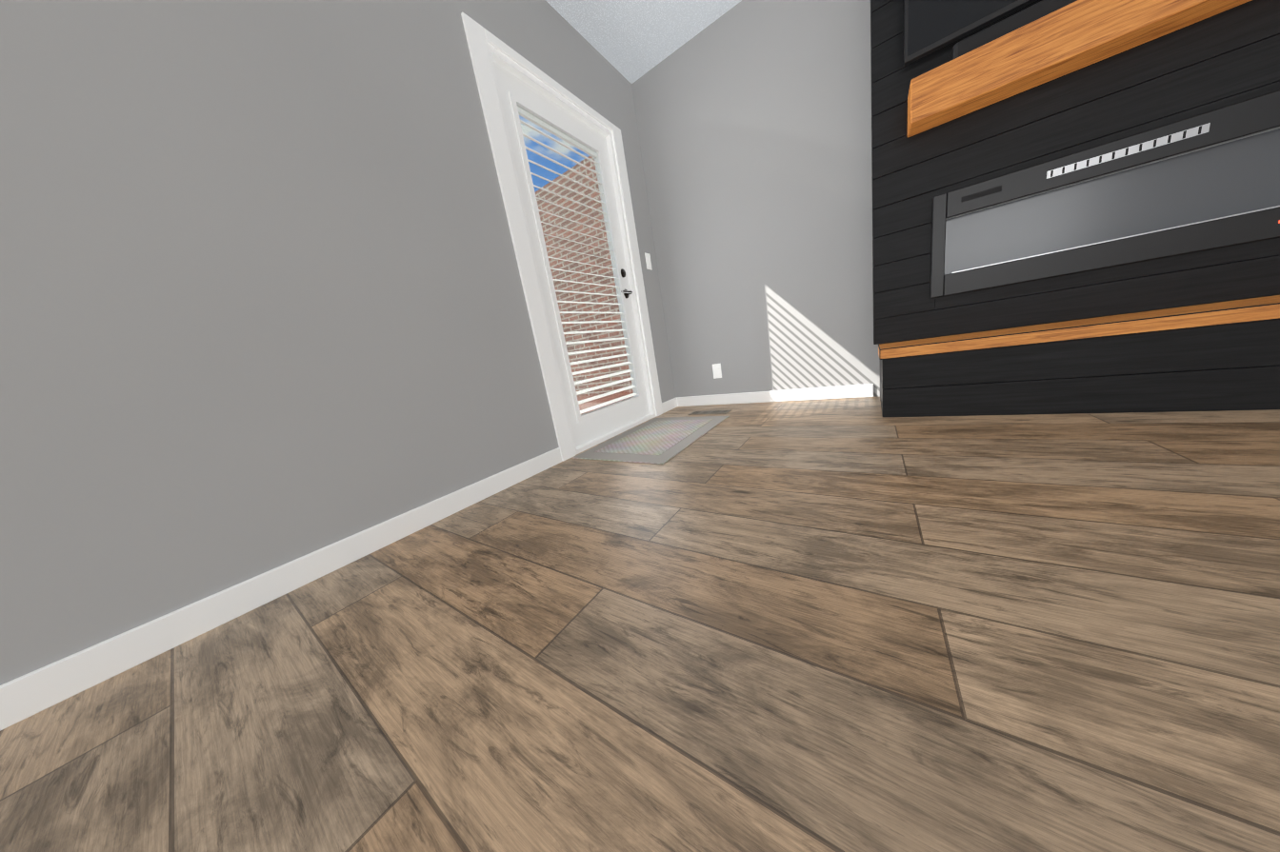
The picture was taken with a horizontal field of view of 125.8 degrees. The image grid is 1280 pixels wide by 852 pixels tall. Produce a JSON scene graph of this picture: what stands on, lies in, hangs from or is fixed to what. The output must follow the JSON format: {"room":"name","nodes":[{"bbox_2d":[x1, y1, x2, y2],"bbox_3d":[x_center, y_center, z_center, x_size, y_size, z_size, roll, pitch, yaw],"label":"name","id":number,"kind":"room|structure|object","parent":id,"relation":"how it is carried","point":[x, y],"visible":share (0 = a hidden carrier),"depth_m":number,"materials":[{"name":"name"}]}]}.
{"room":"living room","nodes":[
{"label":"living room","id":0,"kind":"room"},
{"bbox_2d":[0,0,675,685],"bbox_3d":[-1.946,-0.372,-0.159,0.160,2.440,7.308,-1,15,35],"label":"wall","id":1,"kind":"structure","parent":0,"point":[263,305],"depth_m":0.91,"materials":[{"name":"grey paint"}]},
{"bbox_2d":[0,447,562,731],"bbox_3d":[-1.222,0.537,0.707,0.013,0.085,2.830,-1,15,35],"label":"baseboard","id":2,"kind":"structure","parent":1,"relation":"attached to","point":[38,690],"depth_m":0.86,"materials":[{"name":"white wood"}]},
{"bbox_2d":[460,12,662,461],"bbox_3d":[-0.349,-0.934,2.106,0.171,2.040,1.130,-1,15,35],"label":"door frame","id":3,"kind":"structure","parent":1,"relation":"attached to","point":[487,49],"depth_m":1.75,"materials":[{"name":"white wood"}]},
{"bbox_2d":[493,61,649,447],"bbox_3d":[-0.314,-0.914,2.088,0.099,1.937,0.874,-1,15,35],"label":"door","id":4,"kind":"structure","parent":1,"relation":"in","point":[515,92],"depth_m":2.01,"materials":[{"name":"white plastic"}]},
{"bbox_2d":[517,106,637,414],"bbox_3d":[-0.341,-0.939,2.098,0.031,1.626,0.638,-1,15,35],"label":"door blinds","id":5,"kind":"object","parent":4,"relation":"attached to","point":[551,130],"visible":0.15,"depth_m":2.06,"materials":[{"name":"white plastic"}]},
{"bbox_2d":[644,252,652,270],"bbox_3d":[0.068,-1.296,2.577,0.008,0.120,0.070,-1,15,35],"label":"switch plate","id":6,"kind":"object","parent":1,"relation":"attached to","point":[648,261],"visible":1,"depth_m":2.57,"materials":[{"name":"white plastic"}]},
{"bbox_2d":[0,396,1279,851],"bbox_3d":[0.209,0.818,-1.160,4.815,0.120,7.468,-1,15,35],"label":"floor","id":7,"kind":"structure","parent":0,"point":[853,625],"depth_m":0.54,"materials":[{"name":"brown wood"}]},
{"bbox_2d":[572,416,729,464],"bbox_3d":[0.112,0.056,2.043,0.600,0.008,0.910,-1,15,35],"label":"rug","id":8,"kind":"object","parent":7,"relation":"on","point":[659,441],"visible":0.98,"depth_m":1.92,"materials":[{"name":"grey fabric"}]},
{"bbox_2d":[688,409,731,415],"bbox_3d":[0.521,-0.103,2.463,0.300,0.004,0.110,-1,15,35],"label":"floor vent","id":9,"kind":"object","parent":7,"relation":"in","point":[710,412],"visible":1,"depth_m":2.45,"materials":[{"name":"brown metal"}]},
{"bbox_2d":[870,0,1279,417],"bbox_3d":[1.802,-1.297,1.182,1.573,2.439,0.556,-1,15,35],"label":"fireplace","id":10,"kind":"object","parent":7,"relation":"on","point":[1153,288],"visible":0.98,"depth_m":1.32,"materials":[{"name":"black wood"}]},
{"bbox_2d":[903,0,1037,66],"bbox_3d":[1.675,-2.011,1.054,1.287,0.752,0.076,-1,15,35],"label":"tv","id":11,"kind":"object","parent":10,"relation":"attached to","point":[930,26],"visible":1,"depth_m":1.39,"materials":[{"name":"black plastic"}]},
{"bbox_2d":[907,0,1251,137],"bbox_3d":[1.757,-1.456,1.138,1.277,0.170,0.150,-1,15,35],"label":"mantel shelf","id":12,"kind":"object","parent":10,"relation":"attached to","point":[1073,36],"visible":1,"depth_m":1.24,"materials":[{"name":"brown wood"}]},
{"bbox_2d":[949,0,1077,60],"bbox_3d":[1.716,-1.571,1.125,0.950,0.066,0.084,-1,15,35],"label":"soundbar","id":13,"kind":"object","parent":12,"relation":"on","point":[1020,19],"visible":0.58,"depth_m":1.27,"materials":[{"name":"black plastic"}]},
{"bbox_2d":[545,0,741,83],"bbox_3d":[-0.204,-1.648,-1.707,4.815,0.120,7.468,-1,15,35],"label":"ceiling","id":14,"kind":"structure","parent":0,"point":[631,41],"depth_m":2.00,"materials":[{"name":"white paint"}]},
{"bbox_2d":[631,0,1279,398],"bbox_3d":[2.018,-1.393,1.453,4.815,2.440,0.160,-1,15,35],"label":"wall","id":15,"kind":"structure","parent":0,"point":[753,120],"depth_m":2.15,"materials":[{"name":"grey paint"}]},
{"bbox_2d":[712,363,721,379],"bbox_3d":[0.622,-0.443,2.644,0.072,0.116,0.007,-1,15,35],"label":"outlet","id":16,"kind":"object","parent":15,"relation":"attached to","point":[716,370],"visible":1,"depth_m":2.64,"materials":[{"name":"white plastic"}]},
{"bbox_2d":[670,383,873,408],"bbox_3d":[0.909,-0.221,2.515,1.437,0.085,0.013,-1,15,35],"label":"baseboard","id":17,"kind":"structure","parent":15,"relation":"attached to","point":[857,390],"depth_m":2.42,"materials":[{"name":"white wood"}]},
{"label":"outside","id":18,"kind":"structure","parent":0,"visible":0},
{"bbox_2d":[577,392,633,414],"bbox_3d":[-4.654,1.072,2.228,7.038,0.390,10.400,-1,15,35],"label":"deck","id":19,"kind":"object","parent":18,"point":[599,401],"depth_m":4.73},
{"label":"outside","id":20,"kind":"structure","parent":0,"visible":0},
{"bbox_3d":[-165.993,3.527,114.200,399.839,0.150,600.000,-1,15,35],"label":"lawn","id":21,"kind":"structure","parent":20,"visible":0},
{"bbox_2d":[535,155,633,397],"bbox_3d":[-1.882,-1.921,6.050,6.838,3.650,0.300,-1,15,35],"label":"brick","id":22,"kind":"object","parent":21,"relation":"on","point":[564,276],"depth_m":5.04,"materials":[{"name":"red brick"}]}
]}

